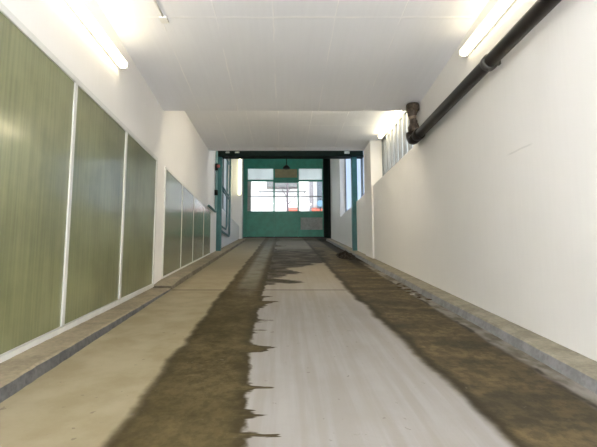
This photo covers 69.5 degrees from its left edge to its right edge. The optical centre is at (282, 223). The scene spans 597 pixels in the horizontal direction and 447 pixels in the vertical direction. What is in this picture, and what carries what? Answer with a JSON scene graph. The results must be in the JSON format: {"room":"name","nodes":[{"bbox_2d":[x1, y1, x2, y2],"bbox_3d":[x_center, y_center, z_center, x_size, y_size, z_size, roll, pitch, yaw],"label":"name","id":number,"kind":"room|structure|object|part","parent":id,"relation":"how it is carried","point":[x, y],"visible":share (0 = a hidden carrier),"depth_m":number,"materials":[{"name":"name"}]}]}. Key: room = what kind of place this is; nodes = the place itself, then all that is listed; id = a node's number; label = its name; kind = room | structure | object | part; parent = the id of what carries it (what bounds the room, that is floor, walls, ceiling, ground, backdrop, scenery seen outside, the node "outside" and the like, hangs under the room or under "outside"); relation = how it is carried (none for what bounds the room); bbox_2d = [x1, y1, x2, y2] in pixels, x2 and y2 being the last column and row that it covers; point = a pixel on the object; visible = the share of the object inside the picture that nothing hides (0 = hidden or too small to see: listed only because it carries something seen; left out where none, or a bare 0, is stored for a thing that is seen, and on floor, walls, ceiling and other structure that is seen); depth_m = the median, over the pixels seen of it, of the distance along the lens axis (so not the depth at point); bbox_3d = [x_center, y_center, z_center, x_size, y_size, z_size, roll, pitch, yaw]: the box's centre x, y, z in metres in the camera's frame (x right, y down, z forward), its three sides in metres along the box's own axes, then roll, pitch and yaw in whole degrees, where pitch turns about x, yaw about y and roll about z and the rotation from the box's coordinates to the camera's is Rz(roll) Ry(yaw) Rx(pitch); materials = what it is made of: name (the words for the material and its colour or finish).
{"room":"garage driveway ramp","nodes":[
{"label":"garage driveway ramp","id":0,"kind":"room"},
{"bbox_2d":[0,0,242,354],"bbox_3d":[-2.050,-0.988,6.982,0.700,7.640,25.650,0,-6,0],"label":"wall","id":1,"kind":"structure","parent":0,"point":[171,136],"depth_m":5.25,"materials":[{"name":"white paint"}]},
{"bbox_2d":[0,1,157,362],"bbox_3d":[-1.782,-0.077,2.993,0.035,2.647,5.930,0,-6,0],"label":"wall panel","id":2,"kind":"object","parent":1,"relation":"in","point":[78,188],"depth_m":3.44,"materials":[{"name":"green glass"}]},
{"bbox_3d":[-1.789,-0.201,2.974,0.022,2.199,1.143,0,-6,0],"label":"pane","id":3,"kind":"part","parent":2,"relation":"part of","materials":[{"name":"green glass"}]},
{"bbox_3d":[-1.789,-0.123,4.166,0.022,2.031,1.158,0,-6,0],"label":"pane","id":4,"kind":"part","parent":2,"relation":"part of","materials":[{"name":"green glass"}]},
{"bbox_3d":[-1.789,-0.044,5.356,0.022,1.865,1.142,0,-6,0],"label":"pane","id":5,"kind":"part","parent":2,"relation":"part of","materials":[{"name":"green glass"}]},
{"bbox_2d":[0,288,170,402],"bbox_3d":[-1.659,0.996,-0.164,0.303,1.599,11.900,0,-6,0],"label":"curb","id":6,"kind":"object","parent":1,"relation":"attached to","point":[24,368],"depth_m":3.08,"materials":[{"name":"beige concrete"}]},
{"bbox_2d":[64,0,127,68],"bbox_3d":[-1.738,-1.807,3.940,0.101,0.090,1.520,0,-6,0],"label":"lamp","id":7,"kind":"object","parent":1,"relation":"attached to","point":[78,8],"visible":1,"depth_m":3.98,"materials":[{"name":"white plastic"}]},
{"bbox_2d":[161,167,210,278],"bbox_3d":[-1.788,0.211,8.481,0.024,1.689,4.140,0,-6,0],"label":"wall panel","id":8,"kind":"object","parent":1,"relation":"in","point":[186,220],"depth_m":7.54,"materials":[{"name":"green glass"}]},
{"bbox_3d":[-1.790,0.039,6.989,0.020,1.624,1.068,0,-6,0],"label":"pane","id":9,"kind":"part","parent":8,"relation":"part of","materials":[{"name":"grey glass"}]},
{"bbox_3d":[-1.790,0.097,8.031,0.020,1.454,0.945,0,-6,0],"label":"pane","id":10,"kind":"part","parent":8,"relation":"part of","materials":[{"name":"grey glass"}]},
{"bbox_3d":[-1.790,0.162,9.070,0.020,1.303,1.065,0,-6,0],"label":"pane","id":11,"kind":"part","parent":8,"relation":"part of","materials":[{"name":"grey glass"}]},
{"bbox_3d":[-1.790,0.216,10.082,0.020,1.133,0.888,0,-6,0],"label":"pane","id":12,"kind":"part","parent":8,"relation":"part of","materials":[{"name":"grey glass"}]},
{"bbox_2d":[153,239,245,288],"bbox_3d":[-1.659,0.765,11.759,0.303,1.616,11.660,0,-6,0],"label":"trim","id":13,"kind":"structure","parent":1,"relation":"attached to","point":[173,280],"depth_m":7.59,"materials":[{"name":"beige concrete"}]},
{"bbox_2d":[208,151,219,212],"bbox_3d":[-1.705,-1.351,10.729,0.156,2.070,1.115,0,-6,0],"label":"pipe","id":14,"kind":"object","parent":1,"relation":"attached to","point":[217,166],"visible":0.98,"depth_m":11.18,"materials":[{"name":"metal"}]},
{"bbox_2d":[222,159,226,211],"bbox_3d":[-2.160,-1.734,14.741,0.100,2.990,3.880,0,-6,0],"label":"window","id":15,"kind":"structure","parent":1,"relation":"in","point":[224,160],"depth_m":15.97,"materials":[{"name":"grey glass"}]},
{"bbox_3d":[-2.178,-1.734,14.741,0.012,2.930,3.820,0,-6,0],"label":"pane","id":16,"kind":"part","parent":15,"relation":"part of","materials":[{"name":"clear glass"}]},
{"bbox_2d":[238,159,240,195],"bbox_3d":[-1.790,-1.941,17.782,0.090,1.600,0.101,0,-6,0],"label":"lamp","id":17,"kind":"object","parent":1,"relation":"attached to","point":[239,186],"visible":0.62,"depth_m":17.73,"materials":[{"name":"white plastic"}]},
{"bbox_2d":[96,0,488,150],"bbox_3d":[0.050,-3.296,7.295,4.900,3.382,25.750,0,-6,0],"label":"ceiling","id":18,"kind":"structure","parent":0,"point":[248,75],"depth_m":5.13,"materials":[{"name":"paint"}]},
{"bbox_2d":[154,0,168,22],"bbox_3d":[-1.225,-2.252,3.457,0.081,0.176,1.962,0,-7,1],"label":"cable box","id":19,"kind":"object","parent":18,"relation":"attached to","point":[163,19],"visible":1,"depth_m":4.32,"materials":[{"name":"white plastic"}]},
{"bbox_2d":[378,111,400,138],"bbox_3d":[2.060,-1.961,8.129,0.090,0.101,2.010,0,-6,0],"label":"lamp","id":20,"kind":"object","parent":18,"relation":"attached to","point":[395,114],"visible":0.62,"depth_m":8.30,"materials":[{"name":"white plastic"}]},
{"bbox_2d":[0,238,596,446],"bbox_3d":[0.050,1.031,6.777,4.900,3.682,25.700,0,-6,0],"label":"floor","id":21,"kind":"structure","parent":0,"point":[275,342],"depth_m":2.73,"materials":[{"name":"concrete"}]},
{"bbox_2d":[216,151,363,250],"bbox_3d":[0.205,-0.715,11.646,3.980,2.927,0.320,0,-6,0],"label":"frame","id":22,"kind":"object","parent":21,"relation":"on","point":[353,156],"visible":0.75,"depth_m":11.68,"materials":[{"name":"green paint"}]},
{"bbox_3d":[-1.722,-0.534,11.635,0.125,2.567,0.160,0,-6,0],"label":"post","id":23,"kind":"part","parent":22,"relation":"part of","materials":[{"name":"teal metal"}]},
{"bbox_2d":[222,159,230,236],"bbox_3d":[-1.740,-0.978,12.937,0.066,2.611,2.316,0,-6,0],"label":"loop","id":24,"kind":"object","parent":22,"relation":"attached to","point":[228,196],"visible":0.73,"depth_m":13.47,"materials":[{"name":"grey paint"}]},
{"bbox_3d":[1.917,0.077,11.566,0.114,1.317,0.160,0,-6,0],"label":"post","id":25,"kind":"part","parent":22,"relation":"part of","materials":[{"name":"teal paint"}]},
{"bbox_2d":[336,250,356,259],"bbox_3d":[1.550,0.784,10.579,0.460,0.270,1.500,0,-6,0],"label":"heap","id":26,"kind":"object","parent":21,"relation":"on","point":[344,255],"visible":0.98,"depth_m":10.24,"materials":[{"name":"brown soil"}]},
{"bbox_2d":[330,0,596,360],"bbox_3d":[2.195,-0.988,6.982,0.510,7.640,25.650,0,-6,0],"label":"wall","id":27,"kind":"structure","parent":0,"point":[494,209],"depth_m":3.73,"materials":[{"name":"white paint"}]},
{"bbox_2d":[344,152,363,211],"bbox_3d":[2.220,-2.048,12.865,0.100,3.190,4.880,0,-6,0],"label":"window","id":28,"kind":"structure","parent":27,"relation":"in","point":[347,162],"depth_m":14.22,"materials":[{"name":"blue glass"}]},
{"bbox_3d":[2.230,-2.048,12.865,0.080,3.190,4.880,0,-6,0],"label":"frame","id":29,"kind":"part","parent":28,"relation":"part of","materials":[{"name":"grey metal"}]},
{"bbox_2d":[382,111,412,176],"bbox_3d":[2.220,-1.505,8.047,0.100,1.020,2.930,0,-6,0],"label":"window","id":30,"kind":"structure","parent":27,"relation":"in","point":[395,145],"depth_m":8.37,"materials":[{"name":"white glass"}]},
{"bbox_3d":[2.238,-1.505,8.047,0.012,0.960,2.870,0,-6,0],"label":"pane","id":31,"kind":"part","parent":30,"relation":"part of","materials":[{"name":"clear glass"}]},
{"bbox_2d":[326,238,596,393],"bbox_3d":[1.876,0.863,5.739,0.238,3.201,23.600,0,-6,0],"label":"curb","id":32,"kind":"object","parent":27,"relation":"attached to","point":[581,369],"depth_m":3.50,"materials":[{"name":"beige concrete"}]},
{"bbox_2d":[406,0,561,144],"bbox_3d":[1.879,-1.843,2.567,0.191,0.610,7.685,0,-6,0],"label":"drain pipe","id":33,"kind":"object","parent":27,"relation":"attached to","point":[539,9],"visible":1,"depth_m":3.92,"materials":[{"name":"black metal"}]},
{"bbox_2d":[458,0,515,56],"bbox_3d":[1.923,-1.899,3.845,0.101,0.090,1.510,0,-6,0],"label":"lamp","id":34,"kind":"object","parent":27,"relation":"attached to","point":[502,6],"visible":1,"depth_m":4.04,"materials":[{"name":"white plastic"}]},
{"bbox_3d":[0.050,-1.233,19.842,4.900,4.240,0.250,0,-6,0],"label":"wall","id":35,"kind":"structure","parent":0,"visible":0},
{"bbox_2d":[242,159,243,237],"bbox_3d":[-1.853,-1.254,19.656,0.095,3.840,0.116,0,-6,0],"label":"rail","id":36,"kind":"object","parent":35,"relation":"attached to","point":[243,159],"visible":0.21,"depth_m":19.65,"materials":[{"name":"metal"}]},
{"bbox_2d":[243,159,323,237],"bbox_3d":[0.020,-1.181,19.663,3.640,3.685,0.084,0,-6,0],"label":"garage door","id":37,"kind":"structure","parent":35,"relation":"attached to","point":[256,224],"depth_m":19.57,"materials":[{"name":"green paint"}]},
{"bbox_3d":[-1.032,0.060,19.531,1.175,1.080,0.045,0,-6,0],"label":"panel","id":38,"kind":"part","parent":37,"relation":"part of","materials":[{"name":"green paint"}]},
{"bbox_3d":[-1.032,-2.263,19.793,1.175,0.525,0.010,0,-6,0],"label":"transom pane","id":39,"kind":"part","parent":37,"relation":"part of","materials":[{"name":"white glass"}]},
{"bbox_3d":[-1.032,-2.767,19.853,1.175,0.490,0.045,0,-6,0],"label":"panel","id":40,"kind":"part","parent":37,"relation":"part of","materials":[{"name":"green paint"}]},
{"bbox_3d":[0.140,-2.767,19.853,1.030,0.490,0.045,0,-6,0],"label":"panel","id":41,"kind":"part","parent":37,"relation":"part of","materials":[{"name":"green paint"}]},
{"bbox_3d":[0.140,-1.898,19.752,1.030,0.060,0.050,0,-6,0],"label":"rail","id":42,"kind":"part","parent":37,"relation":"part of","materials":[{"name":"green metal"}]},
{"bbox_3d":[0.140,-2.054,19.770,1.030,0.105,0.050,0,-6,0],"label":"rail","id":43,"kind":"part","parent":37,"relation":"part of","materials":[{"name":"green metal"}]},
{"bbox_3d":[0.140,0.060,19.531,1.030,1.080,0.045,0,-6,0],"label":"panel","id":44,"kind":"part","parent":37,"relation":"part of","materials":[{"name":"green paint"}]},
{"bbox_3d":[1.262,-2.263,19.793,1.075,0.525,0.010,0,-6,0],"label":"transom pane","id":45,"kind":"part","parent":37,"relation":"part of","materials":[{"name":"white glass"}]},
{"bbox_3d":[1.262,-2.767,19.853,1.075,0.490,0.045,0,-6,0],"label":"panel","id":46,"kind":"part","parent":37,"relation":"part of","materials":[{"name":"green paint"}]},
{"bbox_3d":[1.262,0.060,19.531,1.075,1.080,0.045,0,-6,0],"label":"panel","id":47,"kind":"part","parent":37,"relation":"part of","materials":[{"name":"green paint"}]},
{"bbox_3d":[1.295,0.007,19.508,0.990,0.560,0.024,0,-6,0],"label":"vent plate","id":48,"kind":"part","parent":37,"relation":"part of","materials":[{"name":"grey metal"}]},
{"bbox_2d":[323,159,330,237],"bbox_3d":[2.007,-1.256,19.637,0.325,3.840,0.156,0,-6,0],"label":"rail","id":49,"kind":"object","parent":35,"relation":"attached to","point":[326,162],"visible":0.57,"depth_m":19.59,"materials":[{"name":"black metal"}]},
{"label":"outside","id":50,"kind":"structure","parent":0,"visible":0},
{"bbox_3d":[0.000,1.954,29.820,28.000,0.300,20.300,0,-6,0],"label":"street","id":51,"kind":"object","parent":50,"visible":0},
{"bbox_2d":[251,182,321,210],"bbox_3d":[0.000,-3.794,31.079,24.000,11.408,7.100,0,-6,0],"label":"building","id":52,"kind":"structure","parent":51,"relation":"on","point":[257,188],"depth_m":28.34,"materials":[{"name":"grey concrete"}]},
{"bbox_3d":[-0.040,-2.065,27.913,3.120,0.090,0.090,0,-6,0],"label":"awning rod","id":53,"kind":"part","parent":52,"relation":"part of","materials":[{"name":"white metal"}]},
{"bbox_2d":[278,183,306,210],"bbox_3d":[0.437,-0.929,24.863,1.982,4.309,0.221,0,-6,0],"label":"street tree","id":54,"kind":"object","parent":51,"relation":"on","point":[286,200],"visible":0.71,"depth_m":24.89,"materials":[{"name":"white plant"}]},
{"bbox_2d":[317,199,321,210],"bbox_3d":[2.270,-0.077,26.159,0.400,2.908,0.105,0,-6,0],"label":"street sign","id":55,"kind":"object","parent":51,"relation":"on","point":[319,203],"visible":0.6,"depth_m":26.23,"materials":[{"name":"metal"}]}
]}

